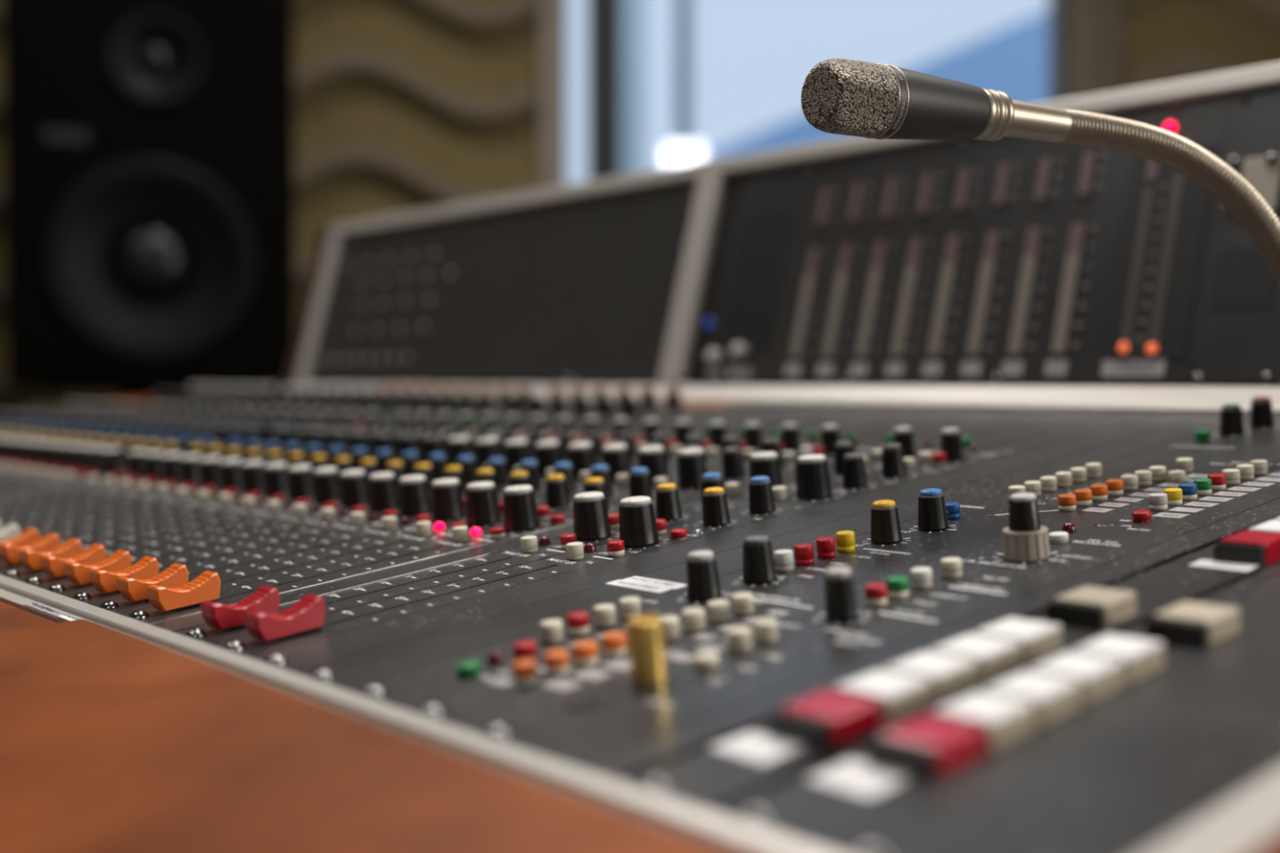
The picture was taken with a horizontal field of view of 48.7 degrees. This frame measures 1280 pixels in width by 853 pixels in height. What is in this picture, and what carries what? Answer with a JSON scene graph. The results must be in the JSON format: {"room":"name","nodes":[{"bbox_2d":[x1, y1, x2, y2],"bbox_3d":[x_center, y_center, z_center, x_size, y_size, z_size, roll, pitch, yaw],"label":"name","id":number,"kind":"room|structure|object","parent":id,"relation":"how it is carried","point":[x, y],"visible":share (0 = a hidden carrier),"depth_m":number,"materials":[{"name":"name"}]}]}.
{"room":"studio","nodes":[
{"label":"studio","id":0,"kind":"room"},
{"bbox_2d":[537,0,1124,189],"bbox_3d":[0.350,-0.559,3.454,5.300,2.720,0.142,0,2,0],"label":"window frame","id":1,"kind":"structure","parent":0,"point":[1109,14],"depth_m":3.38,"materials":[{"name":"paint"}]},
{"bbox_2d":[0,0,538,413],"bbox_3d":[-1.021,-0.595,3.340,1.558,2.200,0.084,0,2,0],"label":"acoustic panel","id":2,"kind":"object","parent":1,"relation":"attached to","point":[401,106],"visible":0.17,"depth_m":3.32,"materials":[{"name":"fabric"}]},
{"bbox_2d":[539,0,1095,189],"bbox_3d":[0.417,-0.887,3.389,1.309,1.700,0.150,0,2,0],"label":"window","id":3,"kind":"structure","parent":1,"relation":"in","point":[604,16],"depth_m":3.34,"materials":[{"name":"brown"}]},
{"bbox_2d":[1123,0,1279,88],"bbox_3d":[1.726,-0.596,3.365,1.148,2.200,0.033,0,2,0],"label":"acoustic panel","id":4,"kind":"object","parent":1,"relation":"attached to","point":[1164,40],"visible":0.1,"depth_m":3.35,"materials":[{"name":"fabric"}]},
{"bbox_3d":[0.350,0.922,0.940,5.540,0.080,5.260,0,2,0],"label":"floor","id":5,"kind":"structure","parent":0,"visible":0},
{"bbox_2d":[40,384,267,399],"bbox_3d":[-0.896,0.374,2.643,0.400,0.906,0.340,-1,2,-18],"label":"speaker stand","id":6,"kind":"object","parent":5,"relation":"on","point":[130,391],"visible":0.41,"depth_m":2.48,"materials":[{"name":"black"}]},
{"bbox_2d":[3,0,295,384],"bbox_3d":[-0.895,-0.544,2.609,0.472,0.930,0.391,-1,2,-18],"label":"loudspeaker","id":7,"kind":"object","parent":6,"relation":"on","point":[149,148],"visible":0.99,"depth_m":2.43,"materials":[{"name":"black plastic"}]},
{"bbox_2d":[0,383,1279,852],"bbox_3d":[-0.244,0.368,1.030,0.903,0.795,1.711,-2,2,-41],"label":"mixing console","id":8,"kind":"object","parent":5,"relation":"on","point":[301,618],"visible":1,"depth_m":0.44,"materials":[{"name":"black metal"}]},
{"bbox_2d":[78,472,85,478],"bbox_3d":[-0.398,0.035,1.010,0.005,0.004,0.005,-11,8,-40],"label":"lamp","id":9,"kind":"object","parent":8,"relation":"attached to","point":[82,475],"depth_m":1.01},
{"bbox_2d":[173,485,181,492],"bbox_3d":[-0.289,0.039,0.883,0.005,0.004,0.005,-11,8,-40],"label":"lamp","id":10,"kind":"object","parent":8,"relation":"attached to","point":[177,486],"depth_m":0.88,"materials":[{"name":"white plastic"}]},
{"bbox_2d":[192,488,200,495],"bbox_3d":[-0.269,0.040,0.860,0.005,0.004,0.005,-11,8,-40],"label":"lamp","id":11,"kind":"object","parent":8,"relation":"attached to","point":[195,491],"depth_m":0.86,"materials":[{"name":"white plastic"}]},
{"bbox_2d":[213,491,222,498],"bbox_3d":[-0.249,0.040,0.838,0.005,0.004,0.005,-11,8,-40],"label":"lamp","id":12,"kind":"object","parent":8,"relation":"attached to","point":[216,494],"depth_m":0.84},
{"bbox_2d":[235,494,244,502],"bbox_3d":[-0.230,0.041,0.815,0.005,0.004,0.005,-11,8,-40],"label":"lamp","id":13,"kind":"object","parent":8,"relation":"attached to","point":[239,497],"depth_m":0.81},
{"bbox_2d":[259,497,268,505],"bbox_3d":[-0.210,0.042,0.792,0.005,0.004,0.005,-11,8,-40],"label":"lamp","id":14,"kind":"object","parent":8,"relation":"attached to","point":[263,501],"depth_m":0.79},
{"bbox_2d":[284,501,293,508],"bbox_3d":[-0.191,0.043,0.769,0.005,0.004,0.005,-11,8,-40],"label":"lamp","id":15,"kind":"object","parent":8,"relation":"attached to","point":[289,504],"depth_m":0.77,"materials":[{"name":"plastic"}]},
{"bbox_2d":[310,505,319,512],"bbox_3d":[-0.171,0.043,0.747,0.005,0.004,0.005,-11,8,-40],"label":"lamp","id":16,"kind":"object","parent":8,"relation":"attached to","point":[315,508],"depth_m":0.74,"materials":[{"name":"plastic"}]},
{"bbox_2d":[338,508,349,516],"bbox_3d":[-0.152,0.044,0.724,0.005,0.004,0.005,-11,8,-40],"label":"lamp","id":17,"kind":"object","parent":8,"relation":"attached to","point":[343,513],"depth_m":0.72,"materials":[{"name":"red plastic"}]},
{"bbox_2d":[368,513,379,520],"bbox_3d":[-0.132,0.045,0.701,0.005,0.004,0.005,-11,8,-40],"label":"lamp","id":18,"kind":"object","parent":8,"relation":"attached to","point":[372,517],"depth_m":0.70,"materials":[{"name":"red plastic"}]},
{"bbox_2d":[400,517,411,525],"bbox_3d":[-0.113,0.045,0.678,0.005,0.004,0.005,-11,8,-40],"label":"lamp","id":19,"kind":"object","parent":8,"relation":"attached to","point":[405,521],"depth_m":0.68,"materials":[{"name":"red plastic"}]},
{"bbox_2d":[433,522,445,530],"bbox_3d":[-0.093,0.046,0.656,0.005,0.004,0.005,-11,8,-40],"label":"lamp","id":20,"kind":"object","parent":8,"relation":"attached to","point":[438,526],"depth_m":0.65,"materials":[{"name":"pink plastic"}]},
{"bbox_2d":[470,527,482,536],"bbox_3d":[-0.073,0.047,0.633,0.005,0.004,0.005,-11,8,-40],"label":"lamp","id":21,"kind":"object","parent":8,"relation":"attached to","point":[475,531],"depth_m":0.63,"materials":[{"name":"pink plastic"}]},
{"bbox_2d":[486,651,505,666],"bbox_3d":[-0.042,0.068,0.417,0.005,0.004,0.005,2,2,40],"label":"lamp","id":22,"kind":"object","parent":8,"relation":"attached to","point":[493,658],"depth_m":0.42,"materials":[{"name":"red plastic"}]},
{"bbox_2d":[537,536,551,546],"bbox_3d":[-0.040,0.048,0.594,0.005,0.004,0.005,-11,8,-40],"label":"lamp","id":23,"kind":"object","parent":8,"relation":"attached to","point":[544,541],"depth_m":0.59,"materials":[{"name":"red plastic"}]},
{"bbox_2d":[583,542,596,553],"bbox_3d":[-0.020,0.049,0.571,0.005,0.004,0.005,-11,8,-40],"label":"lamp","id":24,"kind":"object","parent":8,"relation":"attached to","point":[589,547],"depth_m":0.57,"materials":[{"name":"red plastic"}]},
{"bbox_2d":[705,433,709,439],"bbox_3d":[0.044,0.006,0.896,0.005,0.004,0.005,-11,8,-40],"label":"lamp","id":25,"kind":"object","parent":8,"relation":"on","point":[708,435],"depth_m":0.89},
{"bbox_2d":[739,435,744,441],"bbox_3d":[0.064,0.007,0.873,0.005,0.004,0.005,-11,8,-40],"label":"lamp","id":26,"kind":"object","parent":8,"relation":"on","point":[742,437],"depth_m":0.87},
{"bbox_2d":[775,436,782,442],"bbox_3d":[0.083,0.008,0.850,0.005,0.004,0.005,-11,8,-40],"label":"lamp","id":27,"kind":"object","parent":8,"relation":"on","point":[780,438],"depth_m":0.85,"materials":[{"name":"plastic"}]},
{"bbox_2d":[283,62,1279,386],"bbox_3d":[0.217,-0.111,1.094,0.184,0.228,1.776,-2,2,-41],"label":"bridge","id":28,"kind":"object","parent":8,"relation":"attached to","point":[847,260],"visible":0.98,"depth_m":1.07,"materials":[{"name":"black metal"}]},
{"bbox_2d":[354,355,358,362],"bbox_3d":[-0.321,-0.076,1.601,0.002,0.007,0.007,18,-10,-40],"label":"socket","id":29,"kind":"object","parent":28,"relation":"attached to","point":[356,358],"depth_m":1.60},
{"bbox_2d":[366,355,370,362],"bbox_3d":[-0.304,-0.075,1.581,0.002,0.007,0.007,18,-10,-40],"label":"socket","id":30,"kind":"object","parent":28,"relation":"attached to","point":[368,358],"depth_m":1.58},
{"bbox_2d":[374,326,378,333],"bbox_3d":[-0.294,-0.108,1.583,0.002,0.007,0.007,18,-10,-40],"label":"socket","id":31,"kind":"object","parent":28,"relation":"attached to","point":[376,328],"depth_m":1.58,"materials":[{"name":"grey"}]},
{"bbox_2d":[378,355,382,361],"bbox_3d":[-0.286,-0.075,1.560,0.002,0.007,0.007,18,-10,-40],"label":"socket","id":32,"kind":"object","parent":28,"relation":"attached to","point":[380,358],"depth_m":1.56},
{"bbox_2d":[391,355,395,361],"bbox_3d":[-0.268,-0.074,1.540,0.002,0.007,0.007,18,-10,-40],"label":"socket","id":33,"kind":"object","parent":28,"relation":"attached to","point":[393,357],"depth_m":1.54,"materials":[{"name":"black"}]},
{"bbox_2d":[397,324,401,331],"bbox_3d":[-0.263,-0.107,1.546,0.002,0.007,0.007,18,-10,-40],"label":"socket","id":34,"kind":"object","parent":28,"relation":"attached to","point":[399,326],"depth_m":1.54,"materials":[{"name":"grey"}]},
{"bbox_2d":[402,275,406,281],"bbox_3d":[-0.261,-0.164,1.565,0.002,0.007,0.007,18,-10,-40],"label":"socket","id":35,"kind":"object","parent":28,"relation":"attached to","point":[404,277],"depth_m":1.56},
{"bbox_2d":[403,298,407,305],"bbox_3d":[-0.257,-0.136,1.550,0.002,0.007,0.007,18,-10,-40],"label":"socket","id":36,"kind":"object","parent":28,"relation":"attached to","point":[405,302],"depth_m":1.55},
{"bbox_2d":[404,355,408,361],"bbox_3d":[-0.251,-0.074,1.520,0.002,0.007,0.007,18,-10,-40],"label":"socket","id":37,"kind":"object","parent":28,"relation":"attached to","point":[406,357],"depth_m":1.52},
{"bbox_2d":[408,254,413,260],"bbox_3d":[-0.254,-0.187,1.565,0.002,0.007,0.007,18,-10,-40],"label":"socket","id":38,"kind":"object","parent":28,"relation":"attached to","point":[411,256],"depth_m":1.56,"materials":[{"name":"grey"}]},
{"bbox_2d":[420,324,425,330],"bbox_3d":[-0.232,-0.106,1.510,0.002,0.007,0.007,18,-10,-40],"label":"socket","id":39,"kind":"object","parent":28,"relation":"attached to","point":[422,326],"depth_m":1.51,"materials":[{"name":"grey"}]},
{"bbox_2d":[424,272,428,279],"bbox_3d":[-0.231,-0.163,1.530,0.002,0.007,0.007,18,-10,-40],"label":"socket","id":40,"kind":"object","parent":28,"relation":"attached to","point":[426,276],"depth_m":1.53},
{"bbox_2d":[426,297,431,303],"bbox_3d":[-0.226,-0.135,1.514,0.002,0.007,0.007,18,-10,-40],"label":"socket","id":41,"kind":"object","parent":28,"relation":"attached to","point":[428,300],"depth_m":1.51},
{"bbox_2d":[431,251,435,257],"bbox_3d":[-0.224,-0.186,1.530,0.002,0.007,0.007,18,-10,-40],"label":"socket","id":42,"kind":"object","parent":28,"relation":"attached to","point":[433,253],"depth_m":1.53,"materials":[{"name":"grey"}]},
{"bbox_2d":[437,227,442,234],"bbox_3d":[-0.216,-0.211,1.530,0.003,0.007,0.007,18,-10,-40],"label":"lamp","id":43,"kind":"object","parent":28,"relation":"on","point":[439,229],"depth_m":1.53,"materials":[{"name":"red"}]},
{"bbox_2d":[448,270,452,276],"bbox_3d":[-0.201,-0.162,1.495,0.002,0.007,0.007,18,-10,-40],"label":"socket","id":44,"kind":"object","parent":28,"relation":"attached to","point":[450,273],"depth_m":1.49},
{"bbox_2d":[704,318,713,328],"bbox_3d":[0.057,-0.086,1.173,0.004,0.009,0.009,18,-10,-40],"label":"lamp","id":45,"kind":"object","parent":28,"relation":"attached to","point":[708,322],"depth_m":1.17,"materials":[{"name":"blue plastic"}]},
{"bbox_2d":[1118,342,1128,352],"bbox_3d":[0.299,-0.049,0.876,0.003,0.007,0.007,18,-10,-40],"label":"lamp","id":46,"kind":"object","parent":28,"relation":"on","point":[1123,347],"depth_m":0.88,"materials":[{"name":"orange plastic"}]},
{"bbox_2d":[1146,342,1157,354],"bbox_3d":[0.311,-0.048,0.862,0.003,0.007,0.007,18,-10,-40],"label":"lamp","id":47,"kind":"object","parent":28,"relation":"on","point":[1151,348],"depth_m":0.86,"materials":[{"name":"orange plastic"}]},
{"bbox_2d":[1164,121,1175,132],"bbox_3d":[0.333,-0.188,0.890,0.003,0.007,0.007,18,-10,-40],"label":"lamp","id":48,"kind":"object","parent":28,"relation":"on","point":[1168,126],"depth_m":0.89,"materials":[{"name":"red"}]},
{"bbox_2d":[811,437,820,444],"bbox_3d":[0.103,0.008,0.827,0.005,0.004,0.005,-11,8,-40],"label":"lamp","id":49,"kind":"object","parent":8,"relation":"on","point":[815,441],"depth_m":0.83,"materials":[{"name":"plastic"}]},
{"bbox_2d":[851,439,860,446],"bbox_3d":[0.122,0.009,0.805,0.005,0.004,0.005,-11,8,-40],"label":"lamp","id":50,"kind":"object","parent":8,"relation":"on","point":[855,442],"depth_m":0.80,"materials":[{"name":"plastic"}]},
{"bbox_2d":[922,442,932,449],"bbox_3d":[0.155,0.010,0.766,0.005,0.004,0.005,-11,8,-40],"label":"lamp","id":51,"kind":"object","parent":8,"relation":"on","point":[926,446],"depth_m":0.76,"materials":[{"name":"plastic"}]},
{"bbox_2d":[968,444,979,451],"bbox_3d":[0.175,0.011,0.743,0.005,0.004,0.005,-11,8,-40],"label":"lamp","id":52,"kind":"object","parent":8,"relation":"on","point":[973,447],"depth_m":0.74,"materials":[{"name":"plastic"}]},
{"bbox_2d":[800,58,1279,288],"bbox_3d":[0.195,-0.065,0.600,0.285,0.156,0.042,-1,2,-23],"label":"gooseneck microphone","id":53,"kind":"object","parent":8,"relation":"attached to","point":[840,96],"visible":1,"depth_m":0.57,"materials":[{"name":"silver metal"}]},
{"bbox_2d":[800,58,898,137],"bbox_3d":[0.079,-0.126,0.543,0.028,0.028,0.028,-1,2,-32],"label":"grille","id":54,"kind":"object","parent":53,"relation":"attached to","point":[840,96],"depth_m":0.53,"materials":[{"name":"silver metal"}]},
{"bbox_2d":[1061,522,1076,533],"bbox_3d":[0.159,0.037,0.523,0.005,0.004,0.005,-11,8,-40],"label":"lamp","id":55,"kind":"object","parent":8,"relation":"attached to","point":[1068,527],"depth_m":0.52,"materials":[{"name":"red plastic"}]},
{"bbox_3d":[1.500,0.892,8.182,9.000,0.080,7.700,0,2,0],"label":"ground","id":56,"kind":"structure","parent":0,"visible":0},
{"bbox_2d":[621,0,644,175],"bbox_3d":[-0.080,-0.978,5.947,0.200,3.800,0.150,0,2,0],"label":"post","id":57,"kind":"object","parent":56,"relation":"on","point":[633,11],"visible":0.02,"depth_m":5.86,"materials":[{"name":"teal"}]},
{"bbox_2d":[675,0,692,165],"bbox_3d":[0.160,-0.955,5.227,0.060,3.800,0.110,0,2,0],"label":"column","id":58,"kind":"structure","parent":56,"relation":"on","point":[683,8],"depth_m":5.16,"materials":[{"name":"blue"}]},
{"bbox_2d":[708,9,1048,159],"bbox_3d":[1.865,-0.913,7.075,3.070,3.600,1.000,0,2,0],"label":"neighbouring building","id":59,"kind":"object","parent":56,"relation":"on","point":[1012,60],"visible":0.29,"depth_m":6.55,"materials":[{"name":"blue"}]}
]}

